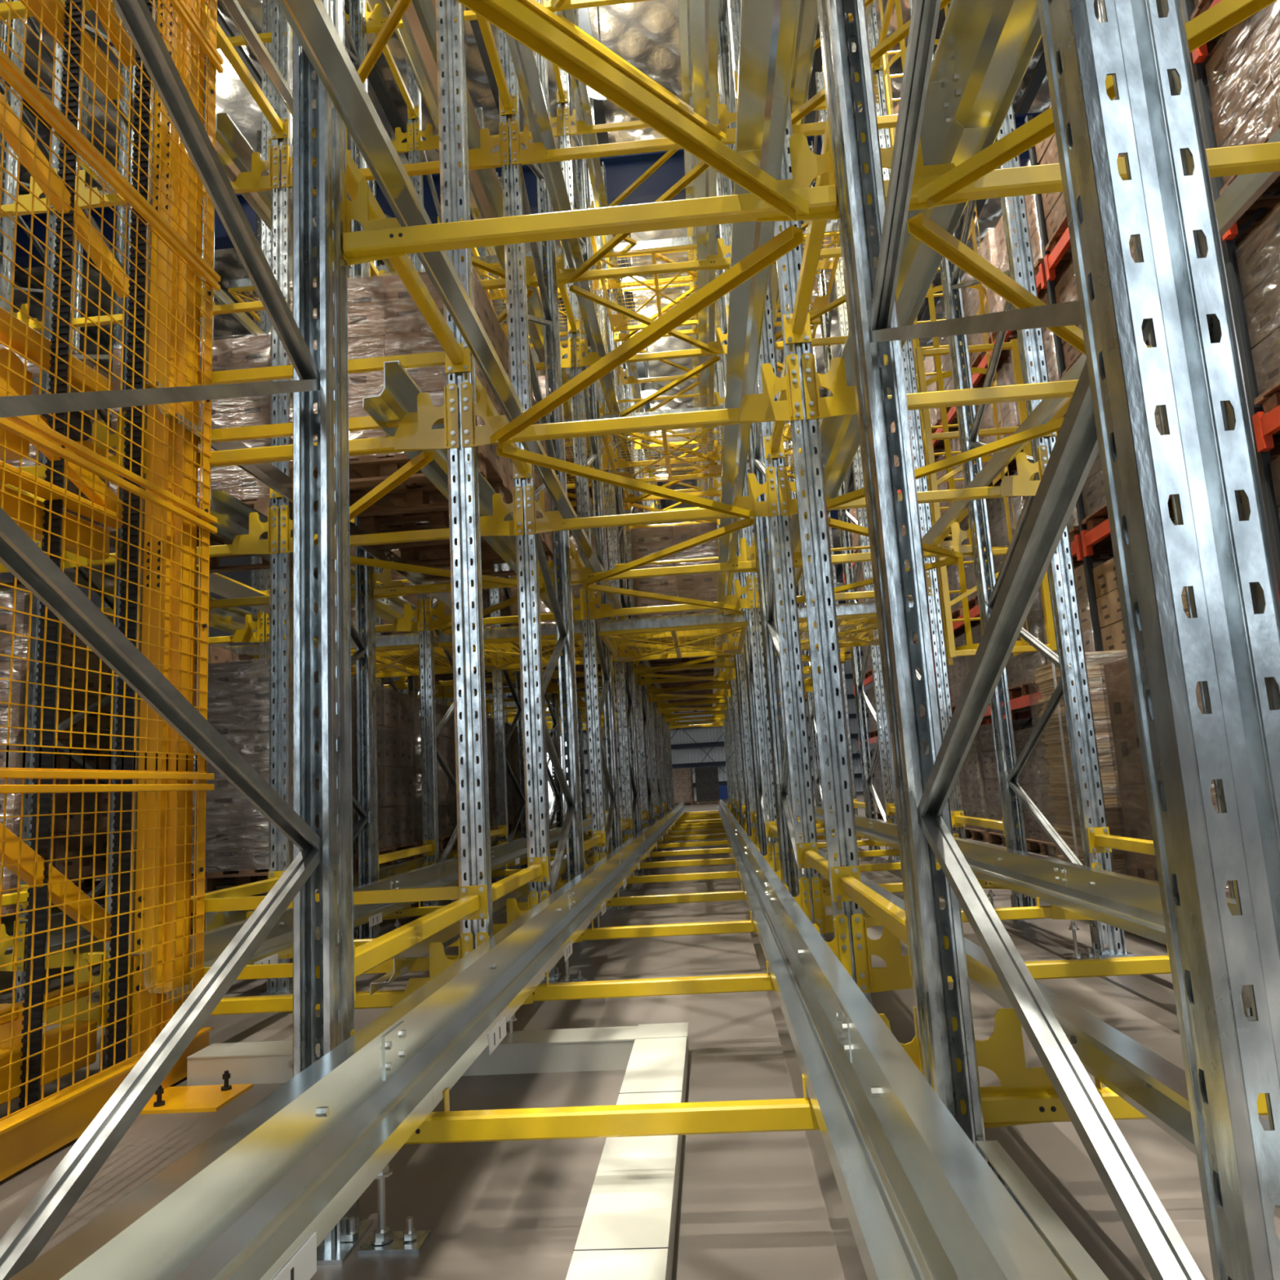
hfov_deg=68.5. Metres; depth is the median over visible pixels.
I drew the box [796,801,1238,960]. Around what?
rail
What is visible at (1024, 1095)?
crossbar
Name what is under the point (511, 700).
crossbar
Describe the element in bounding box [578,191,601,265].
bar
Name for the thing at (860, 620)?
brace
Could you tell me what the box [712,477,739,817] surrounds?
upright
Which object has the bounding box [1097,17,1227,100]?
load
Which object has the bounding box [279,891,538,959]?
crossbar
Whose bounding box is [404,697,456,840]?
load
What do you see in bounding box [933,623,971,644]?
pallet
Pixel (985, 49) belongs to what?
rail
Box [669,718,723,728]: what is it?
crossbar
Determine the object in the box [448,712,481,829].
load
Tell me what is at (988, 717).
pallet
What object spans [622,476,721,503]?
crossbar
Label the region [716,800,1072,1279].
rail
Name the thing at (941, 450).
load
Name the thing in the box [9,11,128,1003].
upright
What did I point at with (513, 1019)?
levelling foot
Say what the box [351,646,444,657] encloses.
crossbar
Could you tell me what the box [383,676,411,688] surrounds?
crossbar
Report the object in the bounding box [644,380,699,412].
brace
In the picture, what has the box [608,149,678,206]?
brace
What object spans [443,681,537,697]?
crossbar
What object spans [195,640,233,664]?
load
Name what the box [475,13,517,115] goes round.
bar
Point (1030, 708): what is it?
pallet
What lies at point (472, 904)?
bar
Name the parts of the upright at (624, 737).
post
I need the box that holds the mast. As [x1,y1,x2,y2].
[0,0,205,1109]
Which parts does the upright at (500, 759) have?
post, post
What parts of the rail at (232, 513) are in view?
rail, rail, rail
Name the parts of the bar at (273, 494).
plate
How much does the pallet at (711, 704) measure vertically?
0.144 m
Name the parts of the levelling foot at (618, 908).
foot plate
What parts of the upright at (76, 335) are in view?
post, post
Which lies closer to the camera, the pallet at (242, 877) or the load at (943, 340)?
the pallet at (242, 877)
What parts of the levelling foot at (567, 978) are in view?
threaded rod, foot plate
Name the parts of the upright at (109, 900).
plate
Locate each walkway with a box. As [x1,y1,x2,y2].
[219,588,285,659]
[228,278,286,333]
[284,579,475,679]
[348,262,492,302]
[437,567,600,672]
[471,248,595,339]
[564,401,604,488]
[596,235,698,333]
[598,556,748,663]
[600,391,724,482]
[766,418,821,471]
[775,222,840,317]
[776,545,913,651]
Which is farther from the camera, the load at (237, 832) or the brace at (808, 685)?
the brace at (808, 685)
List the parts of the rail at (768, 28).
rail, rail, rail, rail, rail, rail, rail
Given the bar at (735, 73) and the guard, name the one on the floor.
the guard
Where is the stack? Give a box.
[1035,649,1131,875]
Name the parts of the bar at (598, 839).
plate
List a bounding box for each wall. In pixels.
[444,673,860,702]
[475,623,875,808]
[491,693,866,719]
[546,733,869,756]
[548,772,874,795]
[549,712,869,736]
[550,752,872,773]
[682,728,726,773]
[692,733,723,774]
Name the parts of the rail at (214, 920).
rail, rail, rail, rail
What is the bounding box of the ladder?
[878,0,1057,665]
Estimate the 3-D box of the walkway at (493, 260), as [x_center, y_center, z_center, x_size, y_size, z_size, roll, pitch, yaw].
[-1.266,-4.754,11.865,1.335,1.109,1.855,-4,-9,4]
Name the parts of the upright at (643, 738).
post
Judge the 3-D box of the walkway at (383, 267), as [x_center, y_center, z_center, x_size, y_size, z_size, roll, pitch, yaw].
[-2.720,-4.655,11.957,1.335,1.109,1.855,-4,-9,4]
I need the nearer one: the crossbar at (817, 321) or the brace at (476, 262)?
the brace at (476, 262)
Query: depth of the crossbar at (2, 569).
5.63 m
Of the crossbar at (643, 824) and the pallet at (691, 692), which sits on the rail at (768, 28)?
the pallet at (691, 692)
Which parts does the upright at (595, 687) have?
post, post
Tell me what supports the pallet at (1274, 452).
on the beam at (1102, 531)
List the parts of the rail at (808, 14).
rail, rail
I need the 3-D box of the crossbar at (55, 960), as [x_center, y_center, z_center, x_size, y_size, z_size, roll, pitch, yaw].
[-2.719,1.658,5.244,1.445,0.290,0.072,-4,-9,4]
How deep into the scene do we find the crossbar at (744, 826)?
13.49 m
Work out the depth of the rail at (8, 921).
5.52 m
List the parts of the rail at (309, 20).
rail, rail, rail, rail, rail, rail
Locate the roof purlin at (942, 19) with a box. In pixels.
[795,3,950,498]
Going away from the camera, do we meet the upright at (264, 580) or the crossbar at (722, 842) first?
the upright at (264, 580)
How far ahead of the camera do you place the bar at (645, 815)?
13.58 m
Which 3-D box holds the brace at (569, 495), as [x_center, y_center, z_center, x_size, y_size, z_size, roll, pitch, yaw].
[-1.054,-1.911,12.177,0.044,0.036,1.755,-12,-12,44]
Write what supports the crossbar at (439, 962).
attached to the upright at (470, 864)
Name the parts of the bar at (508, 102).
plate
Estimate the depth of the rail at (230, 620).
8.18 m
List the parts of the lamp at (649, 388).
hook rod, lamp shade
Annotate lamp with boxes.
[586,6,607,100]
[622,234,646,291]
[641,347,661,398]
[656,437,667,476]
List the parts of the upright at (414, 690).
post, post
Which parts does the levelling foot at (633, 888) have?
foot plate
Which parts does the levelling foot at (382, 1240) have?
threaded rod, foot plate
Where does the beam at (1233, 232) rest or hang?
attached to the upright
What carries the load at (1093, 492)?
on the pallet at (1091, 521)
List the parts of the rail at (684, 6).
rail, rail, rail, rail, rail, rail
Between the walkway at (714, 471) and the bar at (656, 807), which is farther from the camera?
the bar at (656, 807)
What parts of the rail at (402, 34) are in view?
rail, rail, rail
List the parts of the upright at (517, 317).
post, plate, post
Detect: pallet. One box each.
[1,872,106,913]
[13,575,23,585]
[80,876,106,889]
[106,497,270,573]
[191,853,358,896]
[229,841,417,878]
[289,446,513,533]
[363,675,439,689]
[380,523,553,581]
[394,834,457,857]
[396,827,490,848]
[410,644,453,662]
[434,648,514,674]
[473,669,507,684]
[485,680,552,689]
[489,822,514,838]
[513,820,520,832]
[534,624,598,655]
[542,643,613,667]
[550,488,613,514]
[554,664,601,677]
[565,457,604,494]
[568,527,608,544]
[575,668,614,684]
[579,680,615,692]
[640,634,715,652]
[644,641,715,665]
[651,656,714,675]
[657,668,713,684]
[661,681,713,691]
[665,684,712,694]
[668,690,712,702]
[671,697,712,707]
[674,704,712,713]
[675,801,693,805]
[696,800,719,804]
[863,668,871,679]
[868,729,878,737]
[875,812,885,820]
[913,637,956,653]
[931,417,958,456]
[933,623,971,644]
[940,377,984,422]
[940,509,972,534]
[948,702,1043,713]
[950,471,1014,504]
[951,606,980,630]
[961,586,1039,610]
[961,827,1002,842]
[970,329,1017,381]
[982,434,1042,479]
[982,711,1013,719]
[986,831,1056,848]
[988,690,1043,706]
[1008,679,1042,699]
[1013,258,1072,310]
[1026,838,1062,858]
[1037,555,1113,591]
[1044,214,1072,260]
[1054,519,1174,566]
[1062,338,1148,376]
[1081,497,1173,533]
[1190,0,1230,32]
[1204,35,1224,65]
[1218,120,1279,208]
[1234,206,1278,248]
[1253,381,1279,416]
[1269,430,1279,461]
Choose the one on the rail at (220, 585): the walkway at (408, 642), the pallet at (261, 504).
the pallet at (261, 504)
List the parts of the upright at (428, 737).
post, plate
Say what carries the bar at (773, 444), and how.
attached to the upright at (842, 820)
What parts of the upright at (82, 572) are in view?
plate, post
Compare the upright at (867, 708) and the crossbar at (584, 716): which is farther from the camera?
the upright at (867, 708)
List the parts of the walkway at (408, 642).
guard rail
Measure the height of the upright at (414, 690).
9.882 m
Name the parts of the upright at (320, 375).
post, plate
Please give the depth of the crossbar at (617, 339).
13.13 m
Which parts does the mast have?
carriage plate, carriage frame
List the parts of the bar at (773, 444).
plate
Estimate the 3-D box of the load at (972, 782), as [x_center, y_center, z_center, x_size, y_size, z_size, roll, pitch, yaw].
[5.150,1.928,13.272,1.050,1.402,1.254,-4,-9,4]
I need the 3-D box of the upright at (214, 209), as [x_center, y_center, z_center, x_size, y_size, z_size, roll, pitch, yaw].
[-6.149,-1.689,12.518,0.172,9.882,1.510,-4,-9,4]
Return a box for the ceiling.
[0,0,1099,595]
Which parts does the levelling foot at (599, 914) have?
threaded rod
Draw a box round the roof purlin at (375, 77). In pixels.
[344,0,463,262]
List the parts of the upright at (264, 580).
post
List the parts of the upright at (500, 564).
post, post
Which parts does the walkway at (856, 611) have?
guard rail, corner plate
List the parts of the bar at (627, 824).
plate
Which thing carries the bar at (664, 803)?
attached to the upright at (647, 503)
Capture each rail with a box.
[0,555,438,702]
[0,578,355,682]
[0,809,564,936]
[8,801,687,1279]
[19,812,590,956]
[51,873,207,904]
[53,130,266,336]
[63,564,565,735]
[66,511,586,735]
[130,805,631,1004]
[144,382,630,728]
[197,489,585,719]
[205,808,605,931]
[215,111,316,282]
[220,0,397,275]
[275,0,682,728]
[362,360,623,688]
[369,816,649,995]
[382,0,545,376]
[394,0,620,545]
[465,6,586,370]
[505,32,647,525]
[511,58,599,382]
[557,8,663,524]
[577,7,666,509]
[678,0,702,497]
[690,0,718,520]
[711,0,800,723]
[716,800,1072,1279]
[768,0,817,327]
[774,26,822,361]
[777,0,1041,589]
[779,127,1279,706]
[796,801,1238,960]
[799,837,1279,1218]
[808,1,873,306]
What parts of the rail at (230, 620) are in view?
rail, rail, rail, rail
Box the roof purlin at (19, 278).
[13,270,112,351]
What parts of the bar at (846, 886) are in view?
plate, plate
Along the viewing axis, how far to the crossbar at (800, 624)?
9.49 m
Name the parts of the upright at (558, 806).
post, post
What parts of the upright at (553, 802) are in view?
post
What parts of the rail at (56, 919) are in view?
rail, rail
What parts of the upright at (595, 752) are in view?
post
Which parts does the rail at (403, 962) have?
rail, rail, rail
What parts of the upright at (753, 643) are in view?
post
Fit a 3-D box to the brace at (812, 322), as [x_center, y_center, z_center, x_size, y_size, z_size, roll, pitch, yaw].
[1.750,-4.428,12.351,1.795,0.036,0.044,5,-12,-44]
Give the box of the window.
[546,739,568,799]
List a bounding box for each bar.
[1,884,29,908]
[4,484,45,502]
[125,384,288,497]
[190,955,458,979]
[191,871,284,899]
[191,885,459,912]
[196,564,269,595]
[198,412,444,444]
[199,351,444,385]
[204,4,288,138]
[312,125,471,373]
[315,884,488,1000]
[364,840,435,864]
[366,0,418,119]
[369,261,378,276]
[450,373,532,478]
[460,217,487,275]
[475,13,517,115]
[489,824,506,836]
[491,857,548,902]
[542,242,579,333]
[552,63,568,103]
[555,531,591,568]
[569,830,605,851]
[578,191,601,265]
[589,385,611,443]
[611,817,632,831]
[623,488,631,510]
[641,810,648,820]
[653,805,659,813]
[662,802,666,808]
[725,304,728,318]
[733,71,737,90]
[742,804,746,814]
[746,516,765,560]
[750,811,756,822]
[764,343,807,458]
[765,821,777,838]
[782,65,862,343]
[796,842,829,880]
[811,292,824,347]
[830,865,949,976]
[831,219,839,242]
[853,799,872,811]
[871,0,894,70]
[885,803,895,815]
[932,499,979,546]
[951,810,1017,837]
[1042,396,1071,436]
[1086,826,1155,855]
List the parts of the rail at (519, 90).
rail, rail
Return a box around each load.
[0,344,112,524]
[0,592,113,888]
[109,334,286,546]
[191,659,355,873]
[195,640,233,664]
[233,654,258,662]
[284,546,391,635]
[312,266,513,517]
[352,681,414,852]
[380,374,552,559]
[391,550,498,635]
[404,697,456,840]
[441,569,514,659]
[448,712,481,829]
[486,718,513,826]
[509,724,524,821]
[510,535,599,626]
[524,373,602,484]
[550,484,612,509]
[630,522,718,640]
[652,636,715,649]
[657,657,713,665]
[662,668,713,675]
[672,767,693,803]
[694,767,719,801]
[849,508,858,552]
[856,563,865,602]
[862,625,871,672]
[866,686,877,731]
[871,747,885,813]
[890,421,917,479]
[901,524,906,536]
[908,595,954,643]
[910,416,945,459]
[915,667,924,715]
[923,742,928,781]
[924,345,968,445]
[928,599,965,633]
[934,653,941,698]
[936,449,951,514]
[937,296,999,391]
[946,537,962,615]
[947,633,971,706]
[950,415,1017,488]
[959,510,989,604]
[959,728,990,831]
[961,229,1009,367]
[970,624,1035,690]
[975,363,1031,466]
[978,718,1039,834]
[986,471,1113,580]
[994,160,1071,306]
[1005,592,1048,688]
[1008,292,1059,424]
[1013,726,1061,843]
[1031,430,1174,548]
[1035,104,1066,241]
[1039,562,1103,664]
[1054,262,1082,368]
[1081,451,1107,518]
[1093,557,1126,650]
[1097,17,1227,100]
[1103,657,1231,897]
[1128,105,1276,262]
[1154,404,1279,438]
[1173,523,1189,617]
[1193,0,1200,8]
[1204,0,1279,185]
[1235,205,1279,395]
[1269,456,1279,520]
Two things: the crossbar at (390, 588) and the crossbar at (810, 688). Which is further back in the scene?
the crossbar at (810, 688)
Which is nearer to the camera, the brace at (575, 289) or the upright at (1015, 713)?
the brace at (575, 289)
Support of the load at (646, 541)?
on the pallet
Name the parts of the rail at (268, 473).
rail, splice plate, rail, rail, rail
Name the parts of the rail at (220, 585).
rail, rail, rail, rail, rail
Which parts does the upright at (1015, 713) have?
rack post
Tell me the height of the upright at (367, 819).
9.882 m
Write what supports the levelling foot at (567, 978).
on the floor
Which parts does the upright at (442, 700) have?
post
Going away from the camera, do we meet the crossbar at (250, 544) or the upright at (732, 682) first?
the crossbar at (250, 544)
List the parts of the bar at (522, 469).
plate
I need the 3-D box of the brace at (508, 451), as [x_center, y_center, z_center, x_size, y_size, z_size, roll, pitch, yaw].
[0.014,-0.760,4.673,0.044,0.036,1.755,-12,-12,44]
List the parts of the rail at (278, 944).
label plate, rail, label plate, splice plate, rail, splice plate, label plate, rail, rail, rail, rail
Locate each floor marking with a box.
[186,1022,688,1279]
[975,1140,1109,1279]
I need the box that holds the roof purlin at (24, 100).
[22,98,226,294]
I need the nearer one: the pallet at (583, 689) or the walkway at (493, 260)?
the walkway at (493, 260)
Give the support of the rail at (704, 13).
attached to the crossbar
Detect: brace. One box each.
[312,0,412,167]
[312,188,529,285]
[313,450,432,545]
[350,555,542,589]
[438,586,546,631]
[442,628,582,644]
[455,0,808,221]
[489,225,804,446]
[496,288,533,324]
[496,444,755,519]
[509,668,614,676]
[515,0,725,141]
[515,645,582,664]
[548,676,614,692]
[550,690,624,696]
[553,0,565,10]
[557,13,693,111]
[566,160,710,284]
[567,492,605,505]
[568,284,719,355]
[577,696,624,707]
[581,517,754,586]
[583,583,739,610]
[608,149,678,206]
[612,234,697,278]
[618,355,719,417]
[618,609,738,644]
[620,284,697,341]
[620,642,712,652]
[621,342,699,377]
[625,432,717,462]
[629,461,717,503]
[630,502,711,523]
[639,654,731,675]
[640,673,727,681]
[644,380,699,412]
[647,445,701,473]
[647,473,702,490]
[652,680,726,694]
[653,693,724,698]
[661,502,682,510]
[661,697,724,708]
[662,707,721,711]
[666,430,701,443]
[667,710,721,718]
[667,717,719,719]
[672,720,717,726]
[675,724,719,726]
[774,294,845,340]
[775,652,846,662]
[777,302,815,324]
[777,361,830,391]
[777,679,812,684]
[777,684,813,691]
[780,557,958,605]
[783,421,821,442]
[786,472,795,479]
[791,0,951,126]
[800,220,808,228]
[800,626,877,643]
[802,661,844,670]
[804,513,963,559]
[813,0,874,51]
[826,417,1064,510]
[844,618,876,625]
[906,213,1085,355]
[917,0,1277,208]
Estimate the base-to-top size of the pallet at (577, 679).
0.144 m
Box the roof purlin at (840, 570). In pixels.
[835,550,853,578]
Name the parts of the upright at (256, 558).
post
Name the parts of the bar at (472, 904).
plate, plate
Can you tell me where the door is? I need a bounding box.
[719,785,728,799]
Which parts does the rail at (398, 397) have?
rail, rail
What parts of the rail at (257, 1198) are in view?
rail, label plate, splice plate, rail, label plate, label plate, splice plate, rail, label plate, label plate, rail, rail, rail, rail, rail, rail, rail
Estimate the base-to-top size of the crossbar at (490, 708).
0.290 m
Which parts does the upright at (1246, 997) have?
plate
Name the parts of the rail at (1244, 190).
rail, rail, rail, rail, splice plate, rail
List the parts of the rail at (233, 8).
rail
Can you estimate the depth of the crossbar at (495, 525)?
5.46 m
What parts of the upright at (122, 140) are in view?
post, post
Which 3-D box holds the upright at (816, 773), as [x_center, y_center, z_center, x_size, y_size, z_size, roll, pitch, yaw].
[3.049,-1.428,17.602,0.172,9.882,1.510,-4,-9,4]
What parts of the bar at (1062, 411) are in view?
plate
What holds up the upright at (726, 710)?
on the floor
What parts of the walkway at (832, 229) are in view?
corner plate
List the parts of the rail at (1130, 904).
rail, rail, rail, rail, splice plate, rail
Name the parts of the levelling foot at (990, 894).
threaded rod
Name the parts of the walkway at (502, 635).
corner plate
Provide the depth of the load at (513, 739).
12.81 m
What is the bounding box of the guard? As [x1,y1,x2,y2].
[0,0,253,1181]
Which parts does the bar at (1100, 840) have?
plate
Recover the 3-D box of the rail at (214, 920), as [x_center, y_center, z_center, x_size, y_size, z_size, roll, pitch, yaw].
[-1.452,3.225,16.188,0.155,0.190,22.879,-4,-9,4]
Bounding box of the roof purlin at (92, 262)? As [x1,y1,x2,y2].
[18,192,104,277]
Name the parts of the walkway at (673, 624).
corner plate, guard rail, corner plate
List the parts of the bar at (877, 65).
plate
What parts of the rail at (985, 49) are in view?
rail, rail, rail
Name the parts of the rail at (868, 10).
rail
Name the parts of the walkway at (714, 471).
corner plate, guard rail, guard rail, corner plate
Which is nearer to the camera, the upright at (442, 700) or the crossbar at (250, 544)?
the crossbar at (250, 544)
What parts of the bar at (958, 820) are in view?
plate, plate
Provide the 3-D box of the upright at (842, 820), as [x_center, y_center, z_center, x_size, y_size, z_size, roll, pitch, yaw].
[0.552,-3.348,4.358,0.172,9.882,0.195,-4,-9,4]
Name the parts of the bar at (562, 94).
plate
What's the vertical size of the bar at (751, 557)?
0.130 m
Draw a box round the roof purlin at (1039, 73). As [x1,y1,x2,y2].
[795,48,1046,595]
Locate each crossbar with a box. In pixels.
[0,0,115,20]
[0,168,57,217]
[0,411,126,484]
[0,537,41,573]
[0,917,26,971]
[12,303,122,331]
[26,911,253,968]
[42,950,111,1026]
[58,145,279,208]
[60,505,278,568]
[98,607,113,616]
[126,932,473,1024]
[140,383,458,473]
[191,884,353,928]
[195,568,363,611]
[195,610,264,644]
[200,271,359,317]
[204,3,356,48]
[265,599,423,641]
[267,123,413,159]
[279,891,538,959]
[280,121,509,187]
[280,486,524,553]
[342,120,837,266]
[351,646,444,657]
[351,1005,921,1144]
[365,2,477,33]
[368,253,546,289]
[373,553,559,599]
[376,648,496,673]
[382,874,573,919]
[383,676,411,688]
[408,862,429,871]
[414,107,563,151]
[417,669,518,688]
[417,679,442,698]
[424,586,587,631]
[431,852,599,887]
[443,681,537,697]
[460,354,803,447]
[472,624,599,649]
[474,691,553,703]
[476,914,853,1004]
[480,846,613,879]
[484,268,598,299]
[487,697,564,712]
[496,642,617,665]
[500,709,516,722]
[502,834,627,866]
[506,706,577,717]
[510,97,737,164]
[519,712,586,720]
[522,323,608,350]
[523,337,574,370]
[524,466,778,534]
[540,877,812,942]
[542,831,635,854]
[543,0,651,12]
[545,718,586,724]
[546,666,636,691]
[546,720,603,728]
[550,823,644,848]
[551,663,626,678]
[554,485,617,507]
[555,237,731,285]
[557,683,642,699]
[564,106,649,135]
[568,401,591,420]
[568,513,627,535]
[568,534,756,585]
[575,324,728,367]
[576,694,648,705]
[582,816,656,836]
[582,836,623,840]
[587,199,594,208]
[587,575,754,619]
[588,447,608,470]
[597,367,619,386]
[598,389,724,419]
[599,271,697,289]
[600,843,774,884]
[605,858,781,907]
[608,440,721,469]
[609,608,741,643]
[614,326,698,342]
[618,634,742,656]
[619,367,699,385]
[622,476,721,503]
[627,512,719,531]
[629,826,757,857]
[632,654,735,674]
[634,436,701,448]
[636,835,759,869]
[637,659,736,685]
[642,463,702,474]
[645,817,746,842]
[647,679,730,694]
[648,680,730,702]
[651,502,702,511]
[653,823,747,848]
[654,817,740,836]
[657,689,727,707]
[657,697,727,713]
[657,811,739,831]
[663,710,724,718]
[664,709,724,722]
[664,807,734,824]
[669,714,722,725]
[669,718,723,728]
[669,807,731,821]
[670,804,731,818]
[671,811,735,827]
[674,485,702,492]
[674,801,728,813]
[680,803,728,816]
[715,246,838,271]
[717,75,879,119]
[743,624,874,651]
[753,562,932,608]
[757,819,892,848]
[765,518,973,570]
[771,247,841,264]
[774,306,820,327]
[774,833,958,871]
[775,335,847,350]
[777,444,1048,515]
[778,677,813,693]
[782,423,791,435]
[784,448,801,455]
[791,114,897,136]
[791,847,1007,895]
[799,617,876,628]
[799,828,834,834]
[799,834,865,839]
[801,344,1152,419]
[801,647,852,662]
[803,668,820,674]
[804,667,821,681]
[811,862,1101,933]
[816,822,824,827]
[826,848,899,858]
[850,913,1171,992]
[860,132,1279,210]
[951,1008,1267,1128]
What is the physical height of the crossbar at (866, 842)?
0.290 m
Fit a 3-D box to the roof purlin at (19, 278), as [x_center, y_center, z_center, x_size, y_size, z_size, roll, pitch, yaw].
[-10.698,-5.314,25.425,0.160,0.080,65.000,-4,-9,4]
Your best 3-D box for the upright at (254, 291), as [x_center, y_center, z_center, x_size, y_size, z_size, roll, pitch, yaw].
[-5.941,-1.262,15.339,0.172,9.882,1.510,-4,-9,4]
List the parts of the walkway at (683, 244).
corner plate, guard rail, guard rail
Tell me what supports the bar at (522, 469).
attached to the upright at (470, 864)
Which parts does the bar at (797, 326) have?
plate, plate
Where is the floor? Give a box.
[0,790,1279,1279]
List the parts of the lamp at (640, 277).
lamp shade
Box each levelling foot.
[357,1163,431,1254]
[393,919,400,928]
[507,1013,516,1033]
[559,958,587,982]
[596,912,601,927]
[613,888,631,911]
[628,872,643,891]
[639,860,652,875]
[874,846,887,863]
[986,889,995,908]
[1066,920,1099,959]
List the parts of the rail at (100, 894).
rail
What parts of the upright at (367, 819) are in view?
plate, post, post, plate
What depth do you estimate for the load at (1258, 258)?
5.88 m
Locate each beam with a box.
[842,562,855,582]
[853,674,873,695]
[857,734,878,750]
[932,406,956,448]
[952,604,979,631]
[971,262,1047,388]
[979,713,1015,726]
[983,702,1005,718]
[1009,691,1043,717]
[1017,707,1044,719]
[1044,154,1120,280]
[1047,533,1083,573]
[1080,494,1171,556]
[1191,0,1222,63]
[1222,180,1275,240]
[1252,404,1279,452]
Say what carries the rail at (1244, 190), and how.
on the crossbar at (843, 650)
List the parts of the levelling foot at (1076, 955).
threaded rod, foot plate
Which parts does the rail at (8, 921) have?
rail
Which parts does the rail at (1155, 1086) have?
rail, rail, rail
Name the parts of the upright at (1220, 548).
post, plate, post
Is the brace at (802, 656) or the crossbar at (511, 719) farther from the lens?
the crossbar at (511, 719)
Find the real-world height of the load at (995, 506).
1.036 m
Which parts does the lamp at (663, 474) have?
lamp shade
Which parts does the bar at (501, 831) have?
plate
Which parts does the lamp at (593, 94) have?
lamp shade, hook rod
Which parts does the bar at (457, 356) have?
plate, plate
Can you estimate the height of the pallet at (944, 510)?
0.144 m
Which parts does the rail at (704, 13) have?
rail, rail, rail, rail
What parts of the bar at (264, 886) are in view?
plate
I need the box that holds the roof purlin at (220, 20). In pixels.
[205,0,380,266]
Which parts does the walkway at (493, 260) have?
corner plate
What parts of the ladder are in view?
gate post, gate post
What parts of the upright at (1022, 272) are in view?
post, plate, post, plate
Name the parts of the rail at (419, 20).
rail, rail, rail, rail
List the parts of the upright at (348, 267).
post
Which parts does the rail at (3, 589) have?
rail, rail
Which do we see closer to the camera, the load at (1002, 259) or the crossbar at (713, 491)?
the load at (1002, 259)
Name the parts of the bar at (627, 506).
plate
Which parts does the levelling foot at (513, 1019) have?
threaded rod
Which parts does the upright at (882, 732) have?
post, plate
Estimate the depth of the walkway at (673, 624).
8.63 m
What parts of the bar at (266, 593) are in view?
plate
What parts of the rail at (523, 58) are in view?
rail, rail, rail, rail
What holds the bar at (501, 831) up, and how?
attached to the upright at (500, 759)
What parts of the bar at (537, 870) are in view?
plate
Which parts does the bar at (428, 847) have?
plate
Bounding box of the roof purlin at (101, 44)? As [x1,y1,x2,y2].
[84,12,285,273]
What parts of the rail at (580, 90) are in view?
rail, rail, rail, rail, rail, rail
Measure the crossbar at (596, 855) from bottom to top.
0.290 m
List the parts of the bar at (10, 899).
plate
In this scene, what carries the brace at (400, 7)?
attached to the crossbar
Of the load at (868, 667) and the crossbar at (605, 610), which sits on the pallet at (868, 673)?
the load at (868, 667)
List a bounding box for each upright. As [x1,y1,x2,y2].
[0,0,24,344]
[0,0,88,354]
[0,0,373,1279]
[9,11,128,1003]
[88,0,157,1076]
[95,22,208,879]
[208,208,214,637]
[250,290,255,644]
[253,130,286,644]
[258,0,286,660]
[260,0,380,995]
[346,265,351,279]
[368,179,417,697]
[406,59,464,906]
[435,0,493,949]
[439,685,453,706]
[474,106,528,880]
[486,563,507,723]
[496,0,588,982]
[522,243,566,857]
[544,702,558,814]
[553,8,627,910]
[561,355,586,819]
[584,687,602,836]
[587,97,645,875]
[599,687,609,812]
[612,235,658,850]
[627,316,665,844]
[638,377,671,831]
[647,431,674,808]
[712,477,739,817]
[713,386,746,825]
[714,270,758,843]
[715,71,777,871]
[717,0,826,942]
[720,688,731,808]
[722,667,734,812]
[766,430,799,821]
[773,100,874,1008]
[776,304,835,834]
[800,220,861,840]
[808,71,900,862]
[816,0,1279,1279]
[837,512,875,816]
[856,480,888,817]
[857,0,966,839]
[909,0,1133,957]
[933,532,1017,806]
[960,276,1043,811]
[1024,115,1115,761]
[1097,0,1253,1020]
[1181,0,1279,596]
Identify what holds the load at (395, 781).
on the pallet
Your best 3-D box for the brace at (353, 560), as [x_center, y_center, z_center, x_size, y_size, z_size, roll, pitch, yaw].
[-1.336,-0.448,6.175,0.044,0.036,1.755,-12,-12,44]
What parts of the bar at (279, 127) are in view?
plate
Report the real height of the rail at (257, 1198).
0.238 m
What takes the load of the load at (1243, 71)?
on the pallet at (1268, 201)
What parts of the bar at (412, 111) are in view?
plate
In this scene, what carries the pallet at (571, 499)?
on the rail at (233, 8)
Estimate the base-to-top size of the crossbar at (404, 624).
0.290 m
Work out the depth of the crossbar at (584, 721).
21.06 m
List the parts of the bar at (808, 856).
plate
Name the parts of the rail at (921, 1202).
rail, rail, rail, rail, rail, rail, rail, splice plate, rail, splice plate, rail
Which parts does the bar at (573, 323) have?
plate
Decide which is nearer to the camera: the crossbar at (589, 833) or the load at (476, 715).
the load at (476, 715)

